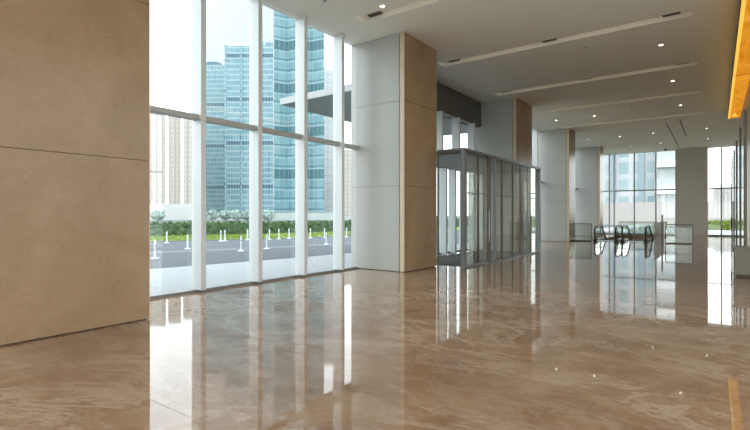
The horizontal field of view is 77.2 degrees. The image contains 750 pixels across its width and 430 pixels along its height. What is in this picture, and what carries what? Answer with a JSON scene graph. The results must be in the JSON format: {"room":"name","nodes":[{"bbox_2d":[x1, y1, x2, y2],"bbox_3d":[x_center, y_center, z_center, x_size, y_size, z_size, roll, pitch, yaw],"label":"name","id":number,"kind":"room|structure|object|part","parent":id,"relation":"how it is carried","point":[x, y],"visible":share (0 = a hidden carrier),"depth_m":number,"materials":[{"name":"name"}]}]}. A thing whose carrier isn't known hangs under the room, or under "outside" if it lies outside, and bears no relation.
{"room":"lobby","nodes":[
{"label":"lobby","id":0,"kind":"room"},
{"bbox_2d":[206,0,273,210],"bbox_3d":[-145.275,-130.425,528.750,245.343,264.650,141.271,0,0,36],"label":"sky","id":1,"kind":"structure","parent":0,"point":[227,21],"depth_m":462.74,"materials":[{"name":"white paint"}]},
{"bbox_2d":[280,84,466,135],"bbox_3d":[0.877,-4.070,19.598,3.720,0.220,9.460,0,0,36],"label":"entrance canopy","id":2,"kind":"object","parent":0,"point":[320,102],"visible":0.35,"depth_m":16.88,"materials":[{"name":"white paint"}]},
{"bbox_2d":[0,234,749,429],"bbox_3d":[6.936,1.725,14.182,12.450,0.250,57.100,0,0,36],"label":"floor","id":3,"kind":"structure","parent":0,"point":[573,335],"depth_m":5.39,"materials":[{"name":"brown stone"}]},
{"bbox_2d":[0,0,149,345],"bbox_3d":[-4.793,-1.760,7.005,1.910,6.720,1.924,0,0,36],"label":"marble column","id":4,"kind":"structure","parent":3,"relation":"on","point":[75,74],"depth_m":6.35,"materials":[{"name":"beige stone"}]},
{"bbox_3d":[-3.520,-1.764,7.263,0.146,6.704,0.011,0,0,36],"label":"corner trim","id":5,"kind":"part","parent":4,"relation":"part of","materials":[{"name":"beige stone"}]},
{"bbox_2d":[150,0,359,298],"bbox_3d":[-2.672,-1.760,11.144,0.335,6.720,7.290,0,0,36],"label":"window","id":6,"kind":"structure","parent":3,"relation":"on","point":[198,116],"depth_m":10.96,"materials":[{"name":"metal"}]},
{"bbox_3d":[-2.719,1.575,11.178,0.140,0.050,7.290,0,0,36],"label":"sill","id":7,"kind":"part","parent":6,"relation":"part of","materials":[{"name":"grey metal"}]},
{"bbox_2d":[351,32,436,271],"bbox_3d":[0.597,-1.760,14.424,1.910,6.720,1.884,0,0,36],"label":"marble column","id":8,"kind":"structure","parent":3,"relation":"on","point":[394,77],"depth_m":13.70,"materials":[{"name":"beige stone"}]},
{"bbox_3d":[0.757,-1.764,13.150,0.146,6.704,0.011,0,0,36],"label":"corner trim","id":9,"kind":"part","parent":8,"relation":"part of","materials":[{"name":"beige stone"}]},
{"bbox_2d":[439,168,483,255],"bbox_3d":[2.697,-0.125,18.479,0.320,3.450,7.170,0,0,36],"label":"door","id":10,"kind":"structure","parent":3,"relation":"on","point":[452,173],"depth_m":19.15,"materials":[{"name":"glass"}]},
{"bbox_3d":[2.676,-0.125,18.451,0.320,3.450,0.100,0,0,36],"label":"post","id":11,"kind":"part","parent":10,"relation":"part of","materials":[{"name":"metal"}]},
{"bbox_3d":[3.146,-0.125,19.098,0.320,3.450,0.100,0,0,36],"label":"post","id":12,"kind":"part","parent":10,"relation":"part of","materials":[{"name":"metal"}]},
{"bbox_3d":[3.734,-0.125,19.907,0.320,3.450,0.100,0,0,36],"label":"post","id":13,"kind":"part","parent":10,"relation":"part of","materials":[{"name":"metal"}]},
{"bbox_3d":[4.263,-0.125,20.635,0.320,3.450,0.100,0,0,36],"label":"post","id":14,"kind":"part","parent":10,"relation":"part of","materials":[{"name":"metal"}]},
{"bbox_3d":[4.775,-0.125,21.339,0.320,3.450,0.100,0,0,36],"label":"post","id":15,"kind":"part","parent":10,"relation":"part of","materials":[{"name":"metal"}]},
{"bbox_2d":[439,250,529,265],"bbox_3d":[3.828,1.589,17.935,2.370,0.019,6.680,0,0,36],"label":"entrance mat","id":16,"kind":"object","parent":3,"relation":"on","point":[471,257],"visible":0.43,"depth_m":17.47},
{"bbox_2d":[437,147,540,268],"bbox_3d":[3.773,-0.210,17.870,2.857,3.620,7.490,0,0,36],"label":"glass vestibule","id":17,"kind":"object","parent":3,"relation":"on","point":[463,159],"visible":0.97,"depth_m":16.09,"materials":[{"name":"grey metal"}]},
{"bbox_3d":[2.662,-0.210,14.135,0.130,3.620,0.140,0,0,36],"label":"corner post","id":18,"kind":"part","parent":17,"relation":"part of","materials":[{"name":"grey metal"}]},
{"bbox_3d":[2.992,1.570,14.581,0.060,0.060,0.930,0,0,36],"label":"rail","id":19,"kind":"part","parent":17,"relation":"part of","materials":[{"name":"grey metal"}]},
{"bbox_3d":[3.305,-1.920,18.074,1.860,0.120,7.130,0,0,36],"label":"roof panel","id":20,"kind":"part","parent":17,"relation":"part of","materials":[{"name":"grey metal"}]},
{"bbox_3d":[3.285,-0.170,14.980,0.055,3.540,0.060,0,0,36],"label":"post","id":21,"kind":"part","parent":17,"relation":"part of","materials":[{"name":"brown metal"}]},
{"bbox_3d":[4.442,-1.920,17.384,0.790,0.120,7.250,0,0,36],"label":"roof panel","id":22,"kind":"part","parent":17,"relation":"part of","materials":[{"name":"grey metal"}]},
{"bbox_3d":[3.736,0.350,15.480,0.107,1.000,0.036,0,0,36],"label":"door handle","id":23,"kind":"part","parent":17,"relation":"part of","materials":[{"name":"metal"}]},
{"bbox_3d":[3.814,-0.170,15.708,0.055,3.540,0.220,0,0,36],"label":"post","id":24,"kind":"part","parent":17,"relation":"part of","materials":[{"name":"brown metal"}]},
{"bbox_3d":[4.108,-0.170,16.113,0.055,3.540,0.100,0,0,36],"label":"post","id":25,"kind":"part","parent":17,"relation":"part of","materials":[{"name":"grey metal"}]},
{"bbox_3d":[4.490,-0.170,16.639,0.055,3.540,0.060,0,0,36],"label":"post","id":26,"kind":"part","parent":17,"relation":"part of","materials":[{"name":"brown metal"}]},
{"bbox_3d":[5.136,-0.170,17.529,0.055,3.540,0.060,0,0,36],"label":"post","id":27,"kind":"part","parent":17,"relation":"part of","materials":[{"name":"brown metal"}]},
{"bbox_3d":[5.695,-0.170,18.297,0.055,3.540,0.300,0,0,36],"label":"post","id":28,"kind":"part","parent":17,"relation":"part of","materials":[{"name":"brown metal"}]},
{"bbox_3d":[6.136,-0.170,18.904,0.055,3.540,0.060,0,0,36],"label":"post","id":29,"kind":"part","parent":17,"relation":"part of","materials":[{"name":"grey metal"}]},
{"bbox_3d":[6.992,-0.210,20.087,0.160,3.620,0.120,0,0,36],"label":"corner post","id":30,"kind":"part","parent":17,"relation":"part of","materials":[{"name":"grey metal"}]},
{"bbox_2d":[475,97,531,250],"bbox_3d":[6.008,-1.760,21.871,1.910,6.720,2.174,0,0,36],"label":"marble column","id":31,"kind":"structure","parent":3,"relation":"on","point":[505,131],"depth_m":20.94,"materials":[{"name":"beige stone"}]},
{"bbox_3d":[6.082,-1.764,20.480,0.146,6.704,0.011,0,0,36],"label":"corner trim","id":32,"kind":"part","parent":31,"relation":"part of","materials":[{"name":"grey metal"}]},
{"bbox_2d":[532,128,541,241],"bbox_3d":[8.090,-1.760,25.957,0.335,6.720,6.910,0,0,36],"label":"window","id":33,"kind":"structure","parent":3,"relation":"on","point":[534,131],"depth_m":27.84,"materials":[{"name":"glass"}]},
{"bbox_2d":[538,128,574,241],"bbox_3d":[11.139,-1.760,28.933,1.910,6.720,1.514,0,0,36],"label":"marble column","id":34,"kind":"structure","parent":3,"relation":"on","point":[556,148],"depth_m":28.26,"materials":[{"name":"beige stone"}]},
{"bbox_3d":[11.408,-1.764,27.809,0.146,6.704,0.011,0,0,36],"label":"corner trim","id":35,"kind":"part","parent":34,"relation":"part of","materials":[{"name":"beige stone"}]},
{"bbox_2d":[575,223,591,240],"bbox_3d":[12.727,1.055,28.762,1.020,1.090,0.060,0,0,36],"label":"glass balustrade","id":36,"kind":"object","parent":3,"relation":"on","point":[575,223],"visible":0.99,"depth_m":28.59,"materials":[{"name":"clear glass"}]},
{"bbox_2d":[575,147,602,235],"bbox_3d":[16.388,-1.760,36.158,1.910,6.720,1.254,0,0,36],"label":"marble column","id":37,"kind":"structure","parent":3,"relation":"on","point":[589,160],"depth_m":35.60,"materials":[{"name":"beige stone"}]},
{"bbox_3d":[16.733,-1.764,35.139,0.146,6.704,0.011,0,0,36],"label":"corner trim","id":38,"kind":"part","parent":37,"relation":"part of","materials":[{"name":"beige stone"}]},
{"bbox_2d":[593,225,621,241],"bbox_3d":[16.652,3.516,32.157,1.320,5.728,9.622,0,0,36],"label":"escalator","id":39,"kind":"object","parent":3,"relation":"on","point":[617,228],"visible":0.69,"depth_m":28.78,"materials":[{"name":"clear glass"}]},
{"bbox_3d":[16.190,2.858,32.492,0.086,4.412,9.622,0,0,36],"label":"handrail","id":40,"kind":"part","parent":39,"relation":"part of","materials":[{"name":"black rubber"}]},
{"bbox_3d":[17.128,3.265,31.844,0.012,5.090,9.540,0,0,36],"label":"balustrade glass","id":41,"kind":"part","parent":39,"relation":"part of","materials":[{"name":"clear glass"}]},
{"bbox_2d":[620,226,652,242],"bbox_3d":[17.877,3.516,31.267,1.390,5.728,9.622,0,0,36],"label":"escalator","id":42,"kind":"object","parent":3,"relation":"on","point":[625,233],"visible":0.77,"depth_m":28.24,"materials":[{"name":"black rubber"}]},
{"bbox_3d":[17.388,2.858,31.622,0.086,4.412,9.622,0,0,36],"label":"handrail","id":43,"kind":"part","parent":42,"relation":"part of","materials":[{"name":"black rubber"}]},
{"bbox_3d":[17.404,3.265,31.644,0.012,5.090,9.540,0,0,36],"label":"balustrade glass","id":44,"kind":"part","parent":42,"relation":"part of","materials":[{"name":"clear glass"}]},
{"bbox_3d":[18.367,2.858,30.911,0.086,4.412,9.622,0,0,36],"label":"handrail","id":45,"kind":"part","parent":42,"relation":"part of","materials":[{"name":"black rubber"}]},
{"bbox_3d":[18.383,3.265,30.933,0.012,5.090,9.540,0,0,36],"label":"balustrade glass","id":46,"kind":"part","parent":42,"relation":"part of","materials":[{"name":"clear glass"}]},
{"bbox_2d":[654,222,666,241],"bbox_3d":[19.131,1.055,31.402,0.060,1.090,8.900,0,0,36],"label":"glass balustrade","id":47,"kind":"object","parent":3,"relation":"on","point":[657,226],"visible":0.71,"depth_m":29.79,"materials":[{"name":"clear glass"}]},
{"bbox_2d":[661,215,664,243],"bbox_3d":[16.164,0.800,26.451,0.280,1.600,0.280,0,0,36],"label":"sign post","id":48,"kind":"object","parent":3,"relation":"on","point":[661,215],"visible":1,"depth_m":26.42,"materials":[{"name":"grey metal"}]},
{"bbox_2d":[665,224,692,243],"bbox_3d":[16.858,1.055,26.070,1.310,1.090,0.060,0,0,36],"label":"glass balustrade","id":49,"kind":"object","parent":3,"relation":"on","point":[665,224],"visible":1,"depth_m":26.06,"materials":[{"name":"clear glass"}]},
{"bbox_2d":[675,147,707,235],"bbox_3d":[24.483,-1.756,36.352,2.080,6.712,1.000,0,0,36],"label":"stone pier","id":50,"kind":"object","parent":3,"relation":"on","point":[691,164],"visible":0.97,"depth_m":35.94,"materials":[{"name":"beige stone"}]},
{"bbox_2d":[731,110,746,253],"bbox_3d":[13.660,-0.600,17.794,0.126,4.400,13.050,0,0,36],"label":"glass wall","id":51,"kind":"structure","parent":3,"relation":"on","point":[739,158],"depth_m":14.90,"materials":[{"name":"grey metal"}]},
{"bbox_3d":[17.489,-0.600,23.016,0.070,4.400,0.100,0,0,36],"label":"post","id":52,"kind":"part","parent":51,"relation":"part of","materials":[{"name":"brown metal"}]},
{"bbox_3d":[16.519,-0.615,21.681,0.012,4.330,3.180,0,0,36],"label":"glass panel","id":53,"kind":"part","parent":51,"relation":"part of","materials":[{"name":"clear glass"}]},
{"bbox_3d":[15.549,-0.600,20.346,0.070,4.400,0.100,0,0,36],"label":"post","id":54,"kind":"part","parent":51,"relation":"part of","materials":[{"name":"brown metal"}]},
{"bbox_3d":[14.579,-0.615,19.012,0.012,4.330,3.180,0,0,36],"label":"glass panel","id":55,"kind":"part","parent":51,"relation":"part of","materials":[{"name":"clear glass"}]},
{"bbox_3d":[13.609,-0.600,17.677,0.070,4.400,0.100,0,0,36],"label":"post","id":56,"kind":"part","parent":51,"relation":"part of","materials":[{"name":"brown metal"}]},
{"bbox_3d":[12.610,-0.615,16.301,0.012,4.330,3.280,0,0,36],"label":"glass panel","id":57,"kind":"part","parent":51,"relation":"part of","materials":[{"name":"clear glass"}]},
{"bbox_3d":[11.611,-0.600,14.926,0.070,4.400,0.100,0,0,36],"label":"post","id":58,"kind":"part","parent":51,"relation":"part of","materials":[{"name":"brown metal"}]},
{"bbox_3d":[10.744,-0.615,13.733,0.012,4.330,2.830,0,0,36],"label":"glass panel","id":59,"kind":"part","parent":51,"relation":"part of","materials":[{"name":"clear glass"}]},
{"bbox_3d":[9.877,-0.600,12.539,0.070,4.400,0.100,0,0,36],"label":"post","id":60,"kind":"part","parent":51,"relation":"part of","materials":[{"name":"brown metal"}]},
{"bbox_2d":[734,246,749,277],"bbox_3d":[9.859,1.210,12.120,0.935,0.780,0.590,0,0,36],"label":"stone block","id":61,"kind":"object","parent":3,"relation":"on","point":[742,253],"visible":1,"depth_m":12.07,"materials":[{"name":"beige stone"}]},
{"bbox_2d":[437,82,480,126],"bbox_3d":[2.617,-4.570,18.556,0.220,1.100,7.200,0,0,36],"label":"wall","id":62,"kind":"structure","parent":0,"point":[453,104],"depth_m":19.55,"materials":[{"name":"grey paint"}]},
{"bbox_2d":[437,111,474,149],"bbox_3d":[2.679,-3.050,18.510,0.335,1.940,7.200,0,0,36],"label":"window","id":63,"kind":"structure","parent":62,"relation":"in","point":[455,121],"depth_m":19.36,"materials":[{"name":"glass"}]},
{"bbox_2d":[262,0,749,155],"bbox_3d":[6.994,-5.145,14.263,12.450,0.050,57.300,0,0,36],"label":"ceiling","id":64,"kind":"structure","parent":0,"point":[456,29],"depth_m":15.18,"materials":[{"name":"paint"}]},
{"bbox_2d":[357,0,433,21],"bbox_3d":[2.461,-5.221,10.294,7.160,0.099,0.490,0,0,36],"label":"ceiling air slot","id":65,"kind":"object","parent":64,"relation":"attached to","point":[411,3],"visible":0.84,"depth_m":11.95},
{"bbox_2d":[367,11,382,17],"bbox_3d":[0.003,-5.229,12.254,0.400,0.039,0.130,0,0,36],"label":"air vent","id":66,"kind":"object","parent":65,"relation":"attached to","point":[375,14],"depth_m":12.24,"materials":[{"name":"black metal"}]},
{"bbox_2d":[440,9,691,64],"bbox_3d":[5.124,-5.221,13.959,7.160,0.099,0.490,0,0,36],"label":"ceiling air slot","id":67,"kind":"object","parent":64,"relation":"attached to","point":[685,12],"visible":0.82,"depth_m":13.68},
{"bbox_2d":[662,11,680,16],"bbox_3d":[7.722,-5.229,12.245,0.400,0.039,0.130,0,0,36],"label":"air vent","id":68,"kind":"object","parent":67,"relation":"attached to","point":[676,14],"depth_m":12.24,"materials":[{"name":"black metal"}]},
{"bbox_2d":[495,61,697,93],"bbox_3d":[7.986,-5.221,17.899,7.160,0.099,0.490,0,0,36],"label":"ceiling air slot","id":69,"kind":"object","parent":64,"relation":"attached to","point":[688,63],"visible":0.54,"depth_m":17.74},
{"bbox_2d":[532,90,700,112],"bbox_3d":[10.661,-5.221,21.580,7.160,0.099,0.490,0,0,36],"label":"ceiling air slot","id":70,"kind":"object","parent":64,"relation":"attached to","point":[700,90],"visible":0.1,"depth_m":21.44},
{"bbox_2d":[557,112,703,127],"bbox_3d":[13.600,-5.221,25.625,7.160,0.099,0.490,0,0,36],"label":"ceiling air slot","id":71,"kind":"object","parent":64,"relation":"attached to","point":[699,112],"visible":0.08,"depth_m":25.53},
{"bbox_2d":[728,0,749,118],"bbox_3d":[9.739,-4.912,12.214,0.490,0.415,26.412,0,0,36],"label":"beam","id":72,"kind":"structure","parent":64,"relation":"attached to","point":[741,66],"depth_m":14.84,"materials":[{"name":"gold metal"}]},
{"bbox_3d":[14.932,-4.905,19.311,0.400,0.370,8.776,0,0,36],"label":"onyx panel","id":73,"kind":"part","parent":72,"relation":"part of","materials":[{"name":"orange stone"}]},
{"bbox_3d":[9.760,-4.905,12.192,0.400,0.370,8.776,0,0,36],"label":"onyx panel","id":74,"kind":"part","parent":72,"relation":"part of","materials":[{"name":"orange stone"}]},
{"bbox_2d":[747,138,749,238],"bbox_3d":[23.205,-1.760,28.783,0.150,6.720,14.750,0,0,36],"label":"wall","id":75,"kind":"structure","parent":0,"point":[748,143],"depth_m":32.29,"materials":[{"name":"stone"}]},
{"bbox_2d":[708,147,730,235],"bbox_3d":[26.492,-1.760,35.374,2.280,6.720,0.220,0,0,36],"label":"window","id":76,"kind":"structure","parent":75,"relation":"in","point":[721,188],"depth_m":35.48,"materials":[{"name":"grey metal"}]},
{"bbox_3d":[18.923,-1.760,40.762,0.600,6.720,0.200,0,0,36],"label":"wall","id":77,"kind":"structure","parent":0,"visible":0},
{"bbox_2d":[603,151,674,234],"bbox_3d":[21.427,-1.760,38.807,5.750,6.720,0.220,0,0,36],"label":"window","id":78,"kind":"structure","parent":77,"relation":"in","point":[655,189],"depth_m":38.71,"materials":[{"name":"grey metal"}]},
{"bbox_3d":[21.433,1.550,38.815,5.750,0.100,0.160,0,0,36],"label":"sill","id":79,"kind":"part","parent":78,"relation":"part of","materials":[{"name":"black metal"}]},
{"label":"outside","id":80,"kind":"structure","parent":0,"visible":0},
{"bbox_2d":[150,224,650,294],"bbox_3d":[4.305,1.756,33.954,15.050,0.288,180.000,0,0,36],"label":"floor","id":81,"kind":"structure","parent":80,"point":[174,279],"depth_m":13.41,"materials":[{"name":"white concrete"}]},
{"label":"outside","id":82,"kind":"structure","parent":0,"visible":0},
{"bbox_2d":[150,225,626,268],"bbox_3d":[-25.124,1.765,34.323,59.000,0.270,146.000,0,0,36],"label":"road","id":83,"kind":"structure","parent":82,"point":[180,259],"depth_m":20.99,"materials":[{"name":"grey asphalt"}]},
{"bbox_2d":[151,240,158,258],"bbox_3d":[-8.224,1.280,17.569,0.300,0.700,0.300,0,0,36],"label":"bollard","id":84,"kind":"object","parent":83,"relation":"on","point":[154,257],"visible":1,"depth_m":17.54,"materials":[{"name":"white paint"}]},
{"bbox_2d":[239,236,243,250],"bbox_3d":[-6.022,1.280,21.161,0.300,0.700,0.300,0,0,36],"label":"bollard","id":85,"kind":"object","parent":83,"relation":"on","point":[241,236],"visible":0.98,"depth_m":21.13,"materials":[{"name":"metal"}]},
{"bbox_2d":[264,235,269,248],"bbox_3d":[-5.187,1.280,22.532,0.300,0.700,0.300,0,0,36],"label":"bollard","id":86,"kind":"object","parent":83,"relation":"on","point":[266,235],"visible":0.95,"depth_m":22.50,"materials":[{"name":"metal"}]},
{"bbox_2d":[150,230,458,241],"bbox_3d":[-29.294,1.615,37.260,48.600,0.030,146.050,0,0,36],"label":"kerb","id":87,"kind":"object","parent":83,"relation":"on","point":[457,230],"visible":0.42,"depth_m":30.99,"materials":[{"name":"concrete"}]},
{"bbox_2d":[150,234,467,253],"bbox_3d":[-7.579,1.627,23.900,5.419,0.005,91.059,0,0,44],"label":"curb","id":88,"kind":"structure","parent":83,"relation":"on","point":[467,234],"depth_m":22.18,"materials":[{"name":"paint"}]},
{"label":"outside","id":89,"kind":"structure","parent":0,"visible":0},
{"bbox_2d":[708,230,730,234],"bbox_3d":[37.182,1.760,40.969,16.000,0.280,14.000,0,0,36],"label":"floor","id":90,"kind":"structure","parent":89,"point":[710,232],"depth_m":43.51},
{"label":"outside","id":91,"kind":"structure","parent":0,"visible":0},
{"bbox_2d":[150,216,674,240],"bbox_3d":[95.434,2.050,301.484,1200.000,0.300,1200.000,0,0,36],"label":"ground","id":92,"kind":"structure","parent":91,"point":[670,229],"depth_m":137.39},
{"bbox_2d":[150,209,164,220],"bbox_3d":[-69.404,-0.008,150.342,4.562,3.865,4.547,0,0,36],"label":"tree","id":93,"kind":"object","parent":92,"relation":"on","point":[159,214],"visible":0.99,"depth_m":149.37,"materials":[{"name":"green plant"}]},
{"bbox_2d":[150,113,165,203],"bbox_3d":[-139.159,-32.350,298.651,24.024,68.500,15.049,0,0,36],"label":"apartment tower","id":94,"kind":"structure","parent":92,"relation":"on","point":[157,122],"depth_m":291.42,"materials":[{"name":"white paint"}]},
{"bbox_2d":[150,204,191,219],"bbox_3d":[-80.450,-1.060,174.650,32.894,5.920,22.160,0,0,36],"label":"low white hall","id":95,"kind":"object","parent":92,"relation":"on","point":[172,211],"visible":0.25,"depth_m":169.20,"materials":[{"name":"paint"}]},
{"bbox_2d":[150,204,191,207],"bbox_3d":[-80.450,-3.270,174.650,29.466,1.500,9.809,0,0,0],"label":"roof parapet","id":96,"kind":"object","parent":95,"relation":"on","point":[151,205],"depth_m":169.73,"materials":[{"name":"white paint"}]},
{"bbox_2d":[168,116,180,203],"bbox_3d":[-126.647,-31.216,296.878,20.208,66.232,12.923,0,0,36],"label":"apartment tower","id":97,"kind":"structure","parent":92,"relation":"on","point":[174,124],"depth_m":289.50,"materials":[{"name":"white paint"}]},
{"bbox_2d":[183,119,191,203],"bbox_3d":[-114.899,-29.788,295.095,22.372,63.376,15.125,0,0,36],"label":"apartment tower","id":98,"kind":"structure","parent":92,"relation":"on","point":[187,124],"depth_m":287.67,"materials":[{"name":"white paint"}]},
{"bbox_2d":[206,209,218,220],"bbox_3d":[-52.066,0.016,150.401,4.560,3.818,4.466,0,0,36],"label":"tree","id":99,"kind":"object","parent":92,"relation":"on","point":[212,214],"visible":1,"depth_m":149.32,"materials":[{"name":"green plant"}]},
{"bbox_2d":[206,61,223,212],"bbox_3d":[-121.623,-55.944,357.266,35.500,115.687,25.447,0,0,36],"label":"tower","id":100,"kind":"structure","parent":92,"relation":"on","point":[214,70],"depth_m":347.76,"materials":[{"name":"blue glass"}]},
{"bbox_3d":[-121.623,-110.544,357.266,30.125,6.487,18.933,0,0,0],"label":"curved crown","id":101,"kind":"part","parent":100,"relation":"part of","materials":[{"name":"blue glass"}]},
{"bbox_2d":[219,210,230,220],"bbox_3d":[-49.286,0.005,155.003,4.510,3.839,4.751,0,0,36],"label":"tree","id":102,"kind":"object","parent":92,"relation":"on","point":[224,215],"visible":0.89,"depth_m":153.94,"materials":[{"name":"green plant"}]},
{"bbox_2d":[230,209,243,220],"bbox_3d":[-44.223,0.015,150.466,4.692,3.820,4.703,0,0,36],"label":"tree","id":103,"kind":"object","parent":92,"relation":"on","point":[236,214],"visible":1,"depth_m":149.28,"materials":[{"name":"green plant"}]},
{"bbox_2d":[242,210,248,220],"bbox_3d":[-42.856,0.083,157.503,4.625,3.683,4.563,0,0,36],"label":"tree","id":104,"kind":"object","parent":92,"relation":"on","point":[246,212],"visible":0.6,"depth_m":156.16,"materials":[{"name":"green plant"}]},
{"bbox_2d":[224,42,272,210],"bbox_3d":[-85.985,-56.185,320.624,42.455,116.170,32.778,0,0,36],"label":"tower","id":105,"kind":"structure","parent":92,"relation":"on","point":[236,56],"depth_m":310.21,"materials":[{"name":"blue glass"}]},
{"bbox_2d":[228,44,248,45],"bbox_3d":[-85.838,-112.620,320.826,33.333,1.500,19.127,0,0,0],"label":"roof parapet","id":106,"kind":"object","parent":105,"relation":"on","point":[228,44],"depth_m":311.28,"materials":[{"name":"white paint"}]},
{"bbox_2d":[262,209,274,220],"bbox_3d":[-34.247,0.027,150.435,4.456,3.796,4.814,0,0,36],"label":"tree","id":107,"kind":"object","parent":92,"relation":"on","point":[267,214],"visible":0.99,"depth_m":149.43,"materials":[{"name":"green plant"}]},
{"bbox_2d":[206,213,350,219],"bbox_3d":[-35.737,0.522,168.807,46.912,2.755,34.605,0,0,36],"label":"podium","id":108,"kind":"object","parent":92,"relation":"on","point":[278,216],"visible":0.29,"depth_m":166.86,"materials":[{"name":"white concrete"}]},
{"bbox_2d":[275,213,332,216],"bbox_3d":[-35.737,-0.105,168.807,49.629,1.500,3.522,0,0,0],"label":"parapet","id":109,"kind":"object","parent":108,"relation":"on","point":[276,214],"depth_m":167.06,"materials":[{"name":"white concrete"}]},
{"bbox_2d":[274,10,323,212],"bbox_3d":[-31.932,-51.800,197.471,31.379,107.400,26.804,0,0,36],"label":"tower","id":110,"kind":"structure","parent":92,"relation":"on","point":[284,26],"depth_m":188.75,"materials":[{"name":"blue glass"}]},
{"bbox_2d":[150,218,467,235],"bbox_3d":[-33.986,1.083,45.359,50.987,1.392,146.921,0,0,36],"label":"clipped hedge","id":111,"kind":"object","parent":92,"relation":"on","point":[156,228],"visible":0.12,"depth_m":39.15,"materials":[{"name":"green plant"}]},
{"bbox_2d":[150,226,467,240],"bbox_3d":[-31.343,1.690,40.819,55.700,0.420,149.200,0,0,36],"label":"grass strip","id":112,"kind":"object","parent":92,"relation":"on","point":[179,237],"visible":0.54,"depth_m":34.81,"materials":[{"name":"green plant"}]},
{"bbox_2d":[324,68,332,212],"bbox_3d":[-37.938,-57.800,383.464,20.971,119.400,19.202,0,0,36],"label":"tower","id":113,"kind":"structure","parent":92,"relation":"on","point":[328,72],"depth_m":376.02,"materials":[{"name":"white paint"}]},
{"bbox_2d":[345,148,351,216],"bbox_3d":[-6.086,-22.550,336.499,37.917,48.900,32.958,0,0,36],"label":"tower","id":114,"kind":"structure","parent":92,"relation":"on","point":[348,187],"depth_m":329.01,"materials":[{"name":"white paint"}]},
{"bbox_2d":[603,151,730,225],"bbox_3d":[48.849,-18.100,89.352,30.000,40.000,18.000,0,0,36],"label":"building","id":115,"kind":"structure","parent":92,"relation":"on","point":[644,162],"depth_m":82.90,"materials":[{"name":"white paint"}]},
{"bbox_2d":[708,220,730,229],"bbox_3d":[41.513,1.248,51.666,11.833,1.597,0.860,0,0,36],"label":"hedge","id":116,"kind":"object","parent":92,"relation":"on","point":[712,224],"visible":0.34,"depth_m":53.27,"materials":[{"name":"green plant"}]},
{"bbox_2d":[713,184,730,200],"bbox_3d":[120.537,-4.100,156.548,13.000,12.000,15.000,0,0,36],"label":"block","id":117,"kind":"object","parent":92,"relation":"on","point":[726,193],"visible":0.28,"depth_m":153.08,"materials":[{"name":"white paint"}]}
]}

